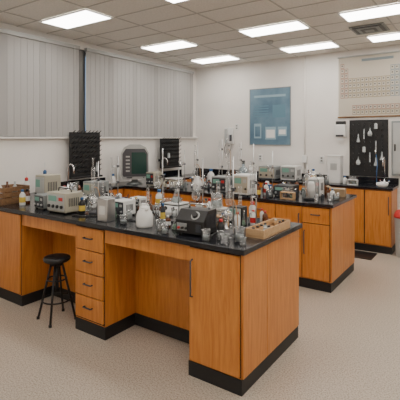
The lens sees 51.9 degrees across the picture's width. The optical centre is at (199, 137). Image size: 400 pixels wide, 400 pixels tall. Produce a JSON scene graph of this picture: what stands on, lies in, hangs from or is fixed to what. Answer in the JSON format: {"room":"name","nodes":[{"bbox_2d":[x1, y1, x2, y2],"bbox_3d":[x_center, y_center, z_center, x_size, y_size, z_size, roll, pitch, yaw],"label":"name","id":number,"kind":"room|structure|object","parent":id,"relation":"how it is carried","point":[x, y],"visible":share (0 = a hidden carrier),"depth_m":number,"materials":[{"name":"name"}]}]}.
{"room":"science classroom","nodes":[
{"label":"science classroom","id":0,"kind":"room"},
{"bbox_2d":[0,22,195,192],"bbox_3d":[-2.511,0.120,4.804,0.180,2.980,8.200,0,0,35],"label":"wall","id":1,"kind":"structure","parent":0,"point":[17,156],"depth_m":5.57,"materials":[{"name":"paint"}]},
{"bbox_2d":[0,28,79,136],"bbox_3d":[-3.025,-0.648,3.813,0.073,1.264,4.685,0,0,35],"label":"vertical blinds","id":2,"kind":"object","parent":1,"relation":"attached to","point":[39,76],"visible":0.98,"depth_m":5.19,"materials":[{"name":"grey fabric"}]},
{"bbox_2d":[79,49,84,131],"bbox_3d":[-1.684,-0.640,5.813,0.020,1.220,0.130,0,0,35],"label":"trim","id":3,"kind":"structure","parent":1,"relation":"attached to","point":[81,52],"depth_m":5.81,"materials":[{"name":"grey metal"}]},
{"bbox_2d":[61,177,104,186],"bbox_3d":[-1.726,0.639,5.750,0.017,0.099,1.044,0,0,35],"label":"trim","id":4,"kind":"structure","parent":1,"relation":"attached to","point":[64,183],"depth_m":5.78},
{"bbox_2d":[69,130,102,178],"bbox_3d":[-1.617,0.224,5.753,0.197,0.663,0.530,0,0,35],"label":"drying rack","id":5,"kind":"object","parent":1,"relation":"attached to","point":[84,147],"visible":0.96,"depth_m":5.72,"materials":[{"name":"black paint"}]},
{"bbox_2d":[0,137,196,138],"bbox_3d":[-2.417,-0.003,4.738,0.050,0.025,8.199,0,0,35],"label":"trim","id":6,"kind":"structure","parent":1,"relation":"attached to","point":[0,137],"depth_m":6.22,"materials":[{"name":"paint"}]},
{"bbox_2d":[84,48,193,136],"bbox_3d":[-0.873,-0.648,6.893,0.073,1.264,2.600,0,0,35],"label":"vertical blinds","id":7,"kind":"object","parent":1,"relation":"attached to","point":[126,96],"visible":0.94,"depth_m":6.68,"materials":[{"name":"grey fabric"}]},
{"bbox_2d":[158,137,181,168],"bbox_3d":[-0.547,0.254,7.287,0.193,0.543,0.530,0,0,35],"label":"drying rack","id":8,"kind":"object","parent":1,"relation":"attached to","point":[170,146],"visible":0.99,"depth_m":7.24,"materials":[{"name":"black paint"}]},
{"bbox_2d":[160,169,181,176],"bbox_3d":[-0.615,0.639,7.341,0.017,0.099,0.924,0,0,35],"label":"trim","id":9,"kind":"structure","parent":1,"relation":"attached to","point":[171,172],"depth_m":7.49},
{"bbox_2d":[0,249,399,399],"bbox_3d":[0.153,1.660,2.943,6.720,0.100,8.600,0,0,35],"label":"floor","id":10,"kind":"structure","parent":0,"point":[347,344],"depth_m":3.02,"materials":[{"name":"plastic"}]},
{"bbox_2d":[37,253,75,327],"bbox_3d":[-1.274,1.329,3.659,0.265,0.562,0.265,0,0,45],"label":"stool","id":11,"kind":"object","parent":10,"relation":"on","point":[56,260],"visible":0.99,"depth_m":3.65,"materials":[{"name":"black metal"}]},
{"bbox_2d":[81,184,123,196],"bbox_3d":[-1.562,1.150,5.636,0.417,0.920,1.044,0,0,35],"label":"countertop","id":12,"kind":"structure","parent":10,"relation":"on","point":[112,189],"depth_m":5.84,"materials":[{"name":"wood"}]},
{"bbox_2d":[63,164,74,187],"bbox_3d":[-1.683,0.509,5.258,0.137,0.363,0.155,0,0,-23],"label":"gooseneck faucet","id":13,"kind":"object","parent":12,"relation":"on","point":[69,164],"visible":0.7,"depth_m":5.28,"materials":[{"name":"silver metal"}]},
{"bbox_2d":[111,170,115,185],"bbox_3d":[-1.242,0.568,5.880,0.069,0.244,0.107,0,0,-15],"label":"wash bottle","id":14,"kind":"object","parent":12,"relation":"on","point":[113,179],"visible":0.99,"depth_m":5.87,"materials":[{"name":"white plastic"}]},
{"bbox_2d":[0,192,302,396],"bbox_3d":[-0.882,1.150,3.922,3.495,0.920,1.007,0,0,35],"label":"laboratory bench","id":15,"kind":"object","parent":10,"relation":"on","point":[235,306],"visible":0.8,"depth_m":3.24,"materials":[{"name":"brown wood"}]},
{"bbox_2d":[0,181,29,204],"bbox_3d":[-2.062,0.578,4.417,0.269,0.224,0.336,0,0,30],"label":"wooden crate","id":16,"kind":"object","parent":15,"relation":"on","point":[9,193],"visible":0.79,"depth_m":4.33,"materials":[{"name":"brown wood"}]},
{"bbox_2d":[19,189,25,205],"bbox_3d":[-1.827,0.609,4.229,0.061,0.162,0.061,0,0,35],"label":"bottle","id":17,"kind":"object","parent":15,"relation":"on","point":[22,197],"visible":1,"depth_m":4.21,"materials":[{"name":"white plastic"}]},
{"bbox_2d":[23,170,29,189],"bbox_3d":[-2.026,0.532,4.793,0.069,0.315,0.107,0,0,-15],"label":"wash bottle","id":18,"kind":"object","parent":15,"relation":"on","point":[26,182],"visible":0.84,"depth_m":4.79,"materials":[{"name":"white plastic"}]},
{"bbox_2d":[25,189,29,203],"bbox_3d":[-1.827,0.614,4.351,0.057,0.152,0.057,0,0,35],"label":"bottle","id":19,"kind":"object","parent":15,"relation":"on","point":[27,193],"visible":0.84,"depth_m":4.33,"materials":[{"name":"orange glass"}]},
{"bbox_2d":[34,193,46,209],"bbox_3d":[-1.506,0.620,4.042,0.182,0.140,0.199,0,0,41],"label":"supplies","id":20,"kind":"object","parent":15,"relation":"on","point":[40,199],"visible":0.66,"depth_m":3.96,"materials":[{"name":"grey metal"}]},
{"bbox_2d":[35,173,60,193],"bbox_3d":[-1.634,0.540,4.399,0.172,0.300,0.219,0,0,35],"label":"spectrophotometer","id":21,"kind":"object","parent":15,"relation":"on","point":[44,183],"visible":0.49,"depth_m":4.34,"materials":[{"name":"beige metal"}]},
{"bbox_2d":[47,187,82,213],"bbox_3d":[-1.269,0.577,3.839,0.272,0.226,0.219,0,0,35],"label":"supplies","id":22,"kind":"object","parent":15,"relation":"on","point":[64,201],"visible":0.93,"depth_m":3.77,"materials":[{"name":"beige metal"}]},
{"bbox_2d":[73,181,81,190],"bbox_3d":[-1.380,0.589,4.624,0.091,0.202,0.091,0,0,35],"label":"bottle","id":23,"kind":"object","parent":15,"relation":"on","point":[75,186],"visible":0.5,"depth_m":4.61,"materials":[{"name":"orange glass"}]},
{"bbox_2d":[79,197,84,213],"bbox_3d":[-1.076,0.616,3.748,0.058,0.148,0.058,0,0,35],"label":"bottle","id":24,"kind":"object","parent":15,"relation":"on","point":[81,203],"visible":0.98,"depth_m":3.72,"materials":[{"name":"glass"}]},
{"bbox_2d":[83,192,97,207],"bbox_3d":[-1.124,0.621,4.153,0.220,0.138,0.070,0,0,35],"label":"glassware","id":25,"kind":"object","parent":15,"relation":"on","point":[94,205],"visible":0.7,"depth_m":4.09,"materials":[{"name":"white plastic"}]},
{"bbox_2d":[88,161,99,213],"bbox_3d":[-0.958,0.435,3.794,0.124,0.510,0.142,0,0,25],"label":"stand","id":26,"kind":"object","parent":15,"relation":"on","point":[98,178],"visible":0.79,"depth_m":3.79,"materials":[{"name":"grey metal"}]},
{"bbox_2d":[83,180,108,201],"bbox_3d":[-1.138,0.580,4.480,0.202,0.220,0.219,0,0,35],"label":"box","id":27,"kind":"object","parent":15,"relation":"on","point":[88,186],"visible":0.52,"depth_m":4.41,"materials":[{"name":"grey metal"}]},
{"bbox_2d":[98,193,114,221],"bbox_3d":[-0.780,0.576,3.422,0.110,0.228,0.103,0,0,31],"label":"steel canister","id":28,"kind":"object","parent":15,"relation":"on","point":[106,204],"visible":1,"depth_m":3.38,"materials":[{"name":"grey"}]},
{"bbox_2d":[110,156,118,198],"bbox_3d":[-0.849,0.434,4.058,0.100,0.512,0.140,0,0,45],"label":"stand","id":29,"kind":"object","parent":15,"relation":"on","point":[117,165],"visible":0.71,"depth_m":4.09,"materials":[{"name":"grey metal"}]},
{"bbox_2d":[120,215,126,223],"bbox_3d":[-0.616,0.654,3.309,0.066,0.069,0.066,0,0,35],"label":"glass beaker","id":30,"kind":"object","parent":15,"relation":"on","point":[122,221],"visible":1,"depth_m":3.29,"materials":[{"name":"clear glass"}]},
{"bbox_2d":[115,198,135,216],"bbox_3d":[-0.684,0.620,3.663,0.152,0.140,0.169,0,0,35],"label":"supplies","id":31,"kind":"object","parent":15,"relation":"on","point":[122,205],"visible":0.72,"depth_m":3.61,"materials":[{"name":"white plastic"}]},
{"bbox_2d":[126,210,131,218],"bbox_3d":[-0.607,0.654,3.517,0.057,0.073,0.057,0,0,35],"label":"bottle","id":32,"kind":"object","parent":15,"relation":"on","point":[128,213],"visible":0.98,"depth_m":3.50,"materials":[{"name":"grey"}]},
{"bbox_2d":[130,196,145,206],"bbox_3d":[-0.619,0.640,4.105,0.132,0.100,0.139,0,0,35],"label":"meter","id":33,"kind":"object","parent":15,"relation":"on","point":[142,199],"visible":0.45,"depth_m":4.07,"materials":[{"name":"white plastic"}]},
{"bbox_2d":[136,205,152,227],"bbox_3d":[-0.442,0.609,3.211,0.158,0.162,0.134,0,0,30],"label":"plastic jug","id":34,"kind":"object","parent":15,"relation":"on","point":[144,217],"visible":1,"depth_m":3.15,"materials":[{"name":"white plastic"}]},
{"bbox_2d":[152,148,163,213],"bbox_3d":[-0.377,0.394,3.825,0.100,0.592,0.140,0,0,35],"label":"stand","id":35,"kind":"object","parent":15,"relation":"on","point":[162,175],"visible":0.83,"depth_m":3.86,"materials":[{"name":"grey metal"}]},
{"bbox_2d":[155,189,161,207],"bbox_3d":[-0.405,0.599,4.065,0.071,0.182,0.071,0,0,35],"label":"bottle","id":36,"kind":"object","parent":15,"relation":"on","point":[158,198],"visible":0.73,"depth_m":4.04,"materials":[{"name":"white plastic"}]},
{"bbox_2d":[160,203,164,221],"bbox_3d":[-0.306,0.614,3.388,0.043,0.153,0.043,0,0,35],"label":"bottle","id":37,"kind":"object","parent":15,"relation":"on","point":[162,210],"visible":0.95,"depth_m":3.37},
{"bbox_2d":[161,225,168,233],"bbox_3d":[-0.254,0.657,2.971,0.062,0.064,0.062,0,0,35],"label":"glass beaker","id":38,"kind":"object","parent":15,"relation":"on","point":[163,231],"visible":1,"depth_m":2.96,"materials":[{"name":"clear glass"}]},
{"bbox_2d":[166,215,170,227],"bbox_3d":[-0.249,0.645,3.187,0.044,0.091,0.044,0,0,35],"label":"bottle","id":39,"kind":"object","parent":15,"relation":"on","point":[168,220],"visible":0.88,"depth_m":3.17,"materials":[{"name":"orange glass"}]},
{"bbox_2d":[170,169,181,221],"bbox_3d":[-0.193,0.474,3.423,0.100,0.432,0.149,0,0,15],"label":"stand","id":40,"kind":"object","parent":15,"relation":"on","point":[178,185],"visible":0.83,"depth_m":3.46,"materials":[{"name":"grey metal"}]},
{"bbox_2d":[164,201,188,216],"bbox_3d":[-0.224,0.635,3.694,0.180,0.110,0.200,0,0,35],"label":"hot plate stirrer","id":41,"kind":"object","parent":15,"relation":"on","point":[168,206],"visible":0.56,"depth_m":3.63,"materials":[{"name":"white plastic"}]},
{"bbox_2d":[171,192,181,202],"bbox_3d":[-0.213,0.515,3.711,0.100,0.130,0.100,0,0,35],"label":"flask","id":42,"kind":"object","parent":41,"relation":"on","point":[175,198],"visible":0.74,"depth_m":3.68,"materials":[{"name":"clear glass"}]},
{"bbox_2d":[176,202,216,236],"bbox_3d":[-0.030,0.584,2.974,0.233,0.212,0.208,0,0,31],"label":"transformer","id":43,"kind":"object","parent":15,"relation":"on","point":[190,219],"visible":0.97,"depth_m":2.92,"materials":[{"name":"black metal"}]},
{"bbox_2d":[191,158,203,206],"bbox_3d":[-0.011,0.434,3.546,0.140,0.512,0.100,0,0,-40],"label":"stand","id":44,"kind":"object","parent":15,"relation":"on","point":[202,186],"visible":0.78,"depth_m":3.57,"materials":[{"name":"grey metal"}]},
{"bbox_2d":[196,195,201,206],"bbox_3d":[-0.011,0.609,3.826,0.061,0.162,0.061,0,0,35],"label":"bottle","id":45,"kind":"object","parent":15,"relation":"on","point":[198,200],"visible":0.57,"depth_m":3.81,"materials":[{"name":"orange glass"}]},
{"bbox_2d":[201,229,210,240],"bbox_3d":[0.041,0.652,2.765,0.066,0.074,0.066,0,0,35],"label":"glass beaker","id":46,"kind":"object","parent":15,"relation":"on","point":[204,237],"visible":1,"depth_m":2.75,"materials":[{"name":"clear glass"}]},
{"bbox_2d":[207,207,228,221],"bbox_3d":[0.131,0.640,3.470,0.160,0.100,0.190,0,0,35],"label":"hot plate stirrer","id":47,"kind":"object","parent":15,"relation":"on","point":[222,208],"visible":0.19,"depth_m":3.41,"materials":[{"name":"white plastic"}]},
{"bbox_2d":[210,193,222,207],"bbox_3d":[0.143,0.529,3.487,0.110,0.119,0.110,0,0,35],"label":"glass beaker","id":48,"kind":"object","parent":47,"relation":"on","point":[215,203],"visible":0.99,"depth_m":3.47,"materials":[{"name":"clear glass"}]},
{"bbox_2d":[217,219,224,237],"bbox_3d":[0.146,0.627,2.867,0.053,0.125,0.053,0,0,35],"label":"bottle","id":49,"kind":"object","parent":15,"relation":"on","point":[220,227],"visible":0.85,"depth_m":2.85,"materials":[{"name":"glass"}]},
{"bbox_2d":[215,208,228,225],"bbox_3d":[0.143,0.626,3.243,0.160,0.128,0.070,0,0,35],"label":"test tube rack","id":50,"kind":"object","parent":15,"relation":"on","point":[218,215],"visible":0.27,"depth_m":3.22,"materials":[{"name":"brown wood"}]},
{"bbox_2d":[220,211,231,229],"bbox_3d":[0.196,0.623,3.108,0.060,0.135,0.158,0,0,35],"label":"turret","id":51,"kind":"object","parent":15,"relation":"on","point":[225,214],"visible":0.84,"depth_m":3.10,"materials":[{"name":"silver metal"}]},
{"bbox_2d":[222,157,240,235],"bbox_3d":[0.227,0.414,2.975,0.124,0.552,0.142,0,0,35],"label":"stand","id":52,"kind":"object","parent":15,"relation":"on","point":[231,231],"visible":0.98,"depth_m":3.02,"materials":[{"name":"grey metal"}]},
{"bbox_2d":[234,212,239,226],"bbox_3d":[0.292,0.634,3.212,0.048,0.111,0.048,0,0,35],"label":"bottle","id":53,"kind":"object","parent":15,"relation":"on","point":[235,217],"visible":0.78,"depth_m":3.19,"materials":[{"name":"white plastic"}]},
{"bbox_2d":[229,205,246,223],"bbox_3d":[0.308,0.625,3.372,0.122,0.130,0.119,0,0,35],"label":"voltmeter","id":54,"kind":"object","parent":15,"relation":"on","point":[241,209],"visible":0.74,"depth_m":3.35,"materials":[{"name":"black plastic"}]},
{"bbox_2d":[233,227,245,241],"bbox_3d":[0.266,0.644,2.755,0.084,0.089,0.084,0,0,35],"label":"glass beaker","id":55,"kind":"object","parent":15,"relation":"on","point":[236,236],"visible":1,"depth_m":2.73,"materials":[{"name":"clear glass"}]},
{"bbox_2d":[243,171,257,229],"bbox_3d":[0.407,0.474,3.131,0.100,0.432,0.140,0,0,35],"label":"stand","id":56,"kind":"object","parent":15,"relation":"on","point":[255,181],"visible":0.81,"depth_m":3.16,"materials":[{"name":"grey metal"}]},
{"bbox_2d":[249,195,254,218],"bbox_3d":[0.446,0.582,3.446,0.059,0.216,0.092,0,0,-15],"label":"wash bottle","id":57,"kind":"object","parent":15,"relation":"on","point":[252,201],"visible":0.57,"depth_m":3.45,"materials":[{"name":"white plastic"}]},
{"bbox_2d":[250,210,254,224],"bbox_3d":[0.421,0.629,3.256,0.050,0.121,0.050,0,0,35],"label":"bottle","id":58,"kind":"object","parent":15,"relation":"on","point":[252,215],"visible":0.64,"depth_m":3.24,"materials":[{"name":"white plastic"}]},
{"bbox_2d":[262,211,267,221],"bbox_3d":[0.525,0.639,3.317,0.044,0.101,0.044,0,0,35],"label":"bottle","id":59,"kind":"object","parent":15,"relation":"on","point":[264,216],"visible":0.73,"depth_m":3.30,"materials":[{"name":"orange glass"}]},
{"bbox_2d":[246,218,289,238],"bbox_3d":[0.509,0.659,3.024,0.140,0.062,0.460,0,0,35],"label":"wooden tray","id":60,"kind":"object","parent":15,"relation":"on","point":[263,230],"visible":1,"depth_m":2.95,"materials":[{"name":"brown wood"}]},
{"bbox_2d":[163,175,191,181],"bbox_3d":[-0.451,1.150,7.226,0.417,0.920,0.924,0,0,35],"label":"countertop","id":61,"kind":"structure","parent":10,"relation":"on","point":[187,177],"depth_m":7.29,"materials":[{"name":"stone"}]},
{"bbox_2d":[109,179,356,292],"bbox_3d":[0.240,1.150,5.596,3.417,0.920,0.977,0,0,35],"label":"laboratory bench","id":62,"kind":"object","parent":10,"relation":"on","point":[327,234],"visible":0.46,"depth_m":4.49,"materials":[{"name":"brown wood"}]},
{"bbox_2d":[121,144,148,183],"bbox_3d":[-0.995,0.393,6.243,0.403,0.594,0.298,0,0,-13],"label":"desktop monitor","id":63,"kind":"object","parent":62,"relation":"on","point":[134,157],"visible":0.98,"depth_m":6.10,"materials":[{"name":"light grey plastic"},{"name":"dark glass"}]},
{"bbox_2d":[146,171,161,186],"bbox_3d":[-0.665,0.590,5.943,0.152,0.200,0.219,0,0,35],"label":"meter","id":64,"kind":"object","parent":62,"relation":"on","point":[150,176],"visible":0.94,"depth_m":5.88,"materials":[{"name":"beige plastic"}]},
{"bbox_2d":[163,177,182,187],"bbox_3d":[-0.374,0.625,5.750,0.200,0.130,0.220,0,0,35],"label":"hot plate stirrer","id":65,"kind":"object","parent":62,"relation":"on","point":[173,180],"visible":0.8,"depth_m":5.69,"materials":[{"name":"white plastic"}]},
{"bbox_2d":[178,150,187,183],"bbox_3d":[-0.258,0.434,6.091,0.100,0.512,0.149,0,0,35],"label":"stand","id":66,"kind":"object","parent":62,"relation":"on","point":[184,164],"visible":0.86,"depth_m":6.13,"materials":[{"name":"grey metal"}]},
{"bbox_2d":[191,142,200,187],"bbox_3d":[-0.043,0.374,5.766,0.124,0.632,0.142,0,0,25],"label":"stand","id":67,"kind":"object","parent":62,"relation":"on","point":[197,159],"visible":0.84,"depth_m":5.81,"materials":[{"name":"grey metal"}]},
{"bbox_2d":[193,176,203,189],"bbox_3d":[-0.029,0.598,5.441,0.122,0.184,0.145,0,0,-20],"label":"plastic jug","id":68,"kind":"object","parent":62,"relation":"on","point":[197,180],"visible":0.71,"depth_m":5.41,"materials":[{"name":"white plastic"}]},
{"bbox_2d":[207,169,213,181],"bbox_3d":[0.159,0.569,5.989,0.100,0.242,0.100,0,0,35],"label":"bottle","id":69,"kind":"object","parent":62,"relation":"on","point":[210,174],"visible":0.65,"depth_m":5.95,"materials":[{"name":"white plastic"}]},
{"bbox_2d":[212,175,231,192],"bbox_3d":[0.294,0.590,5.273,0.222,0.200,0.239,0,0,35],"label":"supplies","id":70,"kind":"object","parent":62,"relation":"on","point":[222,186],"visible":0.88,"depth_m":5.18,"materials":[{"name":"white plastic"}]},
{"bbox_2d":[234,173,254,195],"bbox_3d":[0.543,0.565,5.001,0.212,0.250,0.239,0,0,35],"label":"meter","id":71,"kind":"object","parent":62,"relation":"on","point":[241,180],"visible":0.74,"depth_m":4.92,"materials":[{"name":"white plastic"}]},
{"bbox_2d":[249,144,254,173],"bbox_3d":[0.688,0.384,5.436,0.100,0.612,0.140,0,0,35],"label":"stand","id":72,"kind":"object","parent":62,"relation":"on","point":[253,163],"visible":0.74,"depth_m":5.47,"materials":[{"name":"grey metal"}]},
{"bbox_2d":[257,183,260,196],"bbox_3d":[0.689,0.614,4.862,0.061,0.152,0.061,0,0,35],"label":"bottle","id":73,"kind":"object","parent":62,"relation":"on","point":[258,184],"visible":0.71,"depth_m":4.83,"materials":[{"name":"orange glass"}]},
{"bbox_2d":[264,182,268,194],"bbox_3d":[0.803,0.614,4.990,0.061,0.152,0.061,0,0,35],"label":"bottle","id":74,"kind":"object","parent":62,"relation":"on","point":[265,185],"visible":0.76,"depth_m":4.97,"materials":[{"name":"white plastic"}]},
{"bbox_2d":[266,152,273,188],"bbox_3d":[0.919,0.434,5.330,0.100,0.512,0.149,0,0,35],"label":"stand","id":75,"kind":"object","parent":62,"relation":"on","point":[272,167],"visible":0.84,"depth_m":5.37,"materials":[{"name":"grey metal"}]},
{"bbox_2d":[273,183,298,195],"bbox_3d":[1.027,0.625,4.907,0.242,0.130,0.239,0,0,35],"label":"supplies","id":76,"kind":"object","parent":62,"relation":"on","point":[277,188],"visible":0.66,"depth_m":4.85,"materials":[{"name":"black metal"}]},
{"bbox_2d":[280,187,295,199],"bbox_3d":[0.992,0.626,4.650,0.160,0.128,0.070,0,0,35],"label":"test tube rack","id":77,"kind":"object","parent":62,"relation":"on","point":[281,192],"visible":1,"depth_m":4.63,"materials":[{"name":"brown wood"}]},
{"bbox_2d":[300,165,307,193],"bbox_3d":[1.319,0.514,5.117,0.100,0.352,0.140,0,0,35],"label":"stand","id":78,"kind":"object","parent":62,"relation":"on","point":[307,165],"visible":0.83,"depth_m":5.15,"materials":[{"name":"grey metal"}]},
{"bbox_2d":[303,172,318,200],"bbox_3d":[1.250,0.520,4.617,0.170,0.340,0.170,0,0,35],"label":"jar","id":79,"kind":"object","parent":62,"relation":"on","point":[311,186],"visible":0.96,"depth_m":4.58,"materials":[{"name":"white"}]},
{"bbox_2d":[308,177,323,196],"bbox_3d":[1.373,0.580,4.861,0.142,0.220,0.179,0,0,35],"label":"digital balance","id":80,"kind":"object","parent":62,"relation":"on","point":[314,179],"visible":0.55,"depth_m":4.79,"materials":[{"name":"white plastic"}]},
{"bbox_2d":[330,189,334,198],"bbox_3d":[1.515,0.634,4.700,0.052,0.111,0.052,0,0,35],"label":"bottle","id":81,"kind":"object","parent":62,"relation":"on","point":[332,192],"visible":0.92,"depth_m":4.68,"materials":[{"name":"white plastic"}]},
{"bbox_2d":[326,185,345,196],"bbox_3d":[1.624,0.632,4.899,0.210,0.115,0.140,0,0,27],"label":"cardboard box","id":82,"kind":"object","parent":62,"relation":"on","point":[342,191],"visible":0.81,"depth_m":4.83,"materials":[{"name":"brown"}]},
{"bbox_2d":[183,173,398,254],"bbox_3d":[1.273,1.150,6.865,3.657,0.920,0.480,0,0,35],"label":"laboratory bench","id":83,"kind":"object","parent":10,"relation":"on","point":[375,206],"depth_m":5.82,"materials":[{"name":"brown wood"}]},
{"bbox_2d":[248,165,256,173],"bbox_3d":[0.895,0.582,7.113,0.122,0.216,0.145,0,0,-20],"label":"plastic jug","id":84,"kind":"object","parent":83,"relation":"on","point":[250,169],"visible":0.52,"depth_m":7.08,"materials":[{"name":"white plastic"}]},
{"bbox_2d":[259,165,280,179],"bbox_3d":[1.173,0.580,6.915,0.302,0.220,0.279,0,0,35],"label":"supplies","id":85,"kind":"object","parent":83,"relation":"on","point":[264,173],"visible":0.85,"depth_m":6.82,"materials":[{"name":"beige metal"}]},
{"bbox_2d":[281,165,301,180],"bbox_3d":[1.485,0.570,6.697,0.262,0.240,0.279,0,0,35],"label":"supplies","id":86,"kind":"object","parent":83,"relation":"on","point":[288,172],"visible":0.99,"depth_m":6.61,"materials":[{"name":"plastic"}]},
{"bbox_2d":[327,155,343,182],"bbox_3d":[2.095,0.477,6.368,0.208,0.425,0.168,0,0,35],"label":"storage box","id":87,"kind":"object","parent":83,"relation":"on","point":[334,162],"visible":0.91,"depth_m":6.30,"materials":[{"name":"white plastic"}]},
{"bbox_2d":[347,176,357,184],"bbox_3d":[2.246,0.626,6.043,0.140,0.128,0.070,0,0,35],"label":"test tube rack","id":88,"kind":"object","parent":83,"relation":"on","point":[351,179],"visible":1,"depth_m":6.04,"materials":[{"name":"white plastic"}]},
{"bbox_2d":[376,182,387,186],"bbox_3d":[2.571,0.660,5.792,0.160,0.060,0.160,0,0,35],"label":"basin","id":89,"kind":"object","parent":83,"relation":"in","point":[379,184],"visible":0.99,"depth_m":5.74,"materials":[{"name":"white ceramic"}]},
{"bbox_2d":[379,157,389,182],"bbox_3d":[2.649,0.479,5.946,0.155,0.423,0.137,0,0,-23],"label":"gooseneck faucet","id":90,"kind":"object","parent":83,"relation":"on","point":[383,159],"visible":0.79,"depth_m":5.95,"materials":[{"name":"silver metal"}]},
{"bbox_2d":[355,250,376,259],"bbox_3d":[2.150,1.604,5.696,0.500,0.012,0.360,0,0,35],"label":"floor mat","id":91,"kind":"object","parent":10,"relation":"on","point":[358,254],"visible":0.51,"depth_m":5.59,"materials":[{"name":"black plastic"}]},
{"bbox_2d":[394,209,399,257],"bbox_3d":[2.768,1.285,5.568,0.264,0.650,0.262,0,0,35],"label":"waste bin","id":92,"kind":"object","parent":10,"relation":"on","point":[397,213],"visible":1,"depth_m":5.53,"materials":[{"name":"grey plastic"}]},
{"bbox_2d":[0,0,399,68],"bbox_3d":[0.153,-1.420,2.943,6.720,0.100,8.600,0,0,35],"label":"ceiling","id":93,"kind":"structure","parent":0,"point":[40,9],"depth_m":4.96,"materials":[{"name":"tile"}]},
{"bbox_2d":[39,8,113,28],"bbox_3d":[-1.425,-1.357,4.717,0.820,0.012,0.400,0,0,35],"label":"ceiling light panel","id":94,"kind":"object","parent":93,"relation":"in","point":[82,17],"depth_m":4.69,"materials":[{"name":"plastic"}]},
{"bbox_2d":[139,40,198,51],"bbox_3d":[-0.463,-1.357,6.094,0.820,0.012,0.400,0,0,35],"label":"ceiling light panel","id":95,"kind":"object","parent":93,"relation":"in","point":[179,44],"depth_m":6.08,"materials":[{"name":"plastic"}]},
{"bbox_2d":[164,0,188,3],"bbox_3d":[-0.048,-1.357,3.754,0.820,0.012,0.400,0,0,35],"label":"ceiling light panel","id":96,"kind":"object","parent":93,"relation":"in","point":[170,1],"depth_m":4.07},
{"bbox_2d":[0,0,399,66],"bbox_3d":[0.153,-1.367,2.943,6.320,0.006,8.200,0,0,35],"label":"grid","id":97,"kind":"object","parent":93,"relation":"attached to","point":[375,3],"depth_m":4.99,"materials":[{"name":"silver metal"}]},
{"bbox_2d":[189,55,240,63],"bbox_3d":[0.259,-1.357,7.127,0.820,0.012,0.400,0,0,35],"label":"ceiling light panel","id":98,"kind":"object","parent":93,"relation":"in","point":[226,57],"depth_m":7.08,"materials":[{"name":"plastic"}]},
{"bbox_2d":[237,20,310,37],"bbox_3d":[0.914,-1.357,5.132,0.820,0.012,0.400,0,0,35],"label":"ceiling light panel","id":99,"kind":"object","parent":93,"relation":"in","point":[295,25],"depth_m":5.08,"materials":[{"name":"plastic"}]},
{"bbox_2d":[278,41,340,52],"bbox_3d":[1.636,-1.357,6.164,0.820,0.012,0.400,0,0,35],"label":"ceiling light panel","id":100,"kind":"object","parent":93,"relation":"in","point":[330,44],"depth_m":6.14,"materials":[{"name":"plastic"}]},
{"bbox_2d":[337,2,399,22],"bbox_3d":[1.947,-1.357,4.410,0.820,0.012,0.400,0,0,35],"label":"ceiling light panel","id":101,"kind":"object","parent":93,"relation":"in","point":[394,8],"depth_m":4.46,"materials":[{"name":"plastic"}]},
{"bbox_2d":[349,22,389,34],"bbox_3d":[2.109,-1.347,5.114,0.400,0.032,0.400,0,0,35],"label":"ceiling vent","id":102,"kind":"object","parent":93,"relation":"in","point":[376,27],"depth_m":5.05,"materials":[{"name":"metal"}]},
{"bbox_2d":[365,32,399,42],"bbox_3d":[2.669,-1.357,5.443,0.820,0.012,0.400,0,0,35],"label":"ceiling light panel","id":103,"kind":"object","parent":93,"relation":"in","point":[396,35],"depth_m":5.53,"materials":[{"name":"plastic"}]},
{"bbox_2d":[196,44,399,209],"bbox_3d":[2.545,0.120,6.365,6.720,2.980,0.150,0,0,35],"label":"wall","id":104,"kind":"structure","parent":0,"point":[222,92],"depth_m":7.08,"materials":[{"name":"paint"}]},
{"bbox_2d":[224,128,233,154],"bbox_3d":[0.532,0.062,7.623,0.180,0.505,0.090,0,0,35],"label":"wall telephone","id":105,"kind":"object","parent":104,"relation":"attached to","point":[228,132],"visible":0.98,"depth_m":7.61,"materials":[{"name":"white plastic"}]},
{"bbox_2d":[250,86,290,144],"bbox_3d":[1.217,-0.375,7.189,0.780,1.000,0.018,0,0,35],"label":"poster","id":106,"kind":"object","parent":104,"relation":"attached to","point":[270,108],"visible":1,"depth_m":7.17,"materials":[{"name":"blue paper"}]},
{"bbox_2d":[195,168,398,184],"bbox_3d":[1.406,0.639,7.055,3.657,0.099,0.018,0,0,35],"label":"trim","id":107,"kind":"structure","parent":104,"relation":"attached to","point":[393,181],"depth_m":6.41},
{"bbox_2d":[302,56,306,168],"bbox_3d":[1.734,-0.425,6.812,0.080,1.870,0.042,0,0,35],"label":"conduit","id":108,"kind":"object","parent":104,"relation":"attached to","point":[304,157],"visible":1,"depth_m":6.81,"materials":[{"name":"metal"}]},
{"bbox_2d":[319,156,323,162],"bbox_3d":[1.972,0.350,6.664,0.070,0.120,0.014,0,0,35],"label":"electrical outlet","id":109,"kind":"object","parent":104,"relation":"attached to","point":[321,158],"visible":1,"depth_m":6.66,"materials":[{"name":"white plastic"}]},
{"bbox_2d":[334,121,346,140],"bbox_3d":[2.203,-0.113,6.435,0.170,0.305,0.124,0,0,35],"label":"paper towel dispenser","id":110,"kind":"object","parent":104,"relation":"attached to","point":[340,129],"visible":1,"depth_m":6.39,"materials":[{"name":"white plastic"}]},
{"bbox_2d":[349,119,387,176],"bbox_3d":[2.539,0.153,6.217,0.560,0.860,0.097,0,0,35],"label":"drying rack","id":111,"kind":"object","parent":104,"relation":"attached to","point":[365,136],"visible":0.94,"depth_m":6.24,"materials":[{"name":"black paint"}]},
{"bbox_2d":[338,51,399,117],"bbox_3d":[2.662,-0.795,6.175,1.170,0.964,0.026,0,0,35],"label":"chart","id":112,"kind":"object","parent":104,"relation":"attached to","point":[369,84],"visible":1,"depth_m":6.24,"materials":[{"name":"beige paper"}]},
{"bbox_2d":[391,121,399,175],"bbox_3d":[2.970,0.150,5.927,0.380,0.800,0.078,0,0,35],"label":"electrical panel","id":113,"kind":"object","parent":104,"relation":"attached to","point":[395,125],"visible":1,"depth_m":5.98,"materials":[{"name":"grey metal"}]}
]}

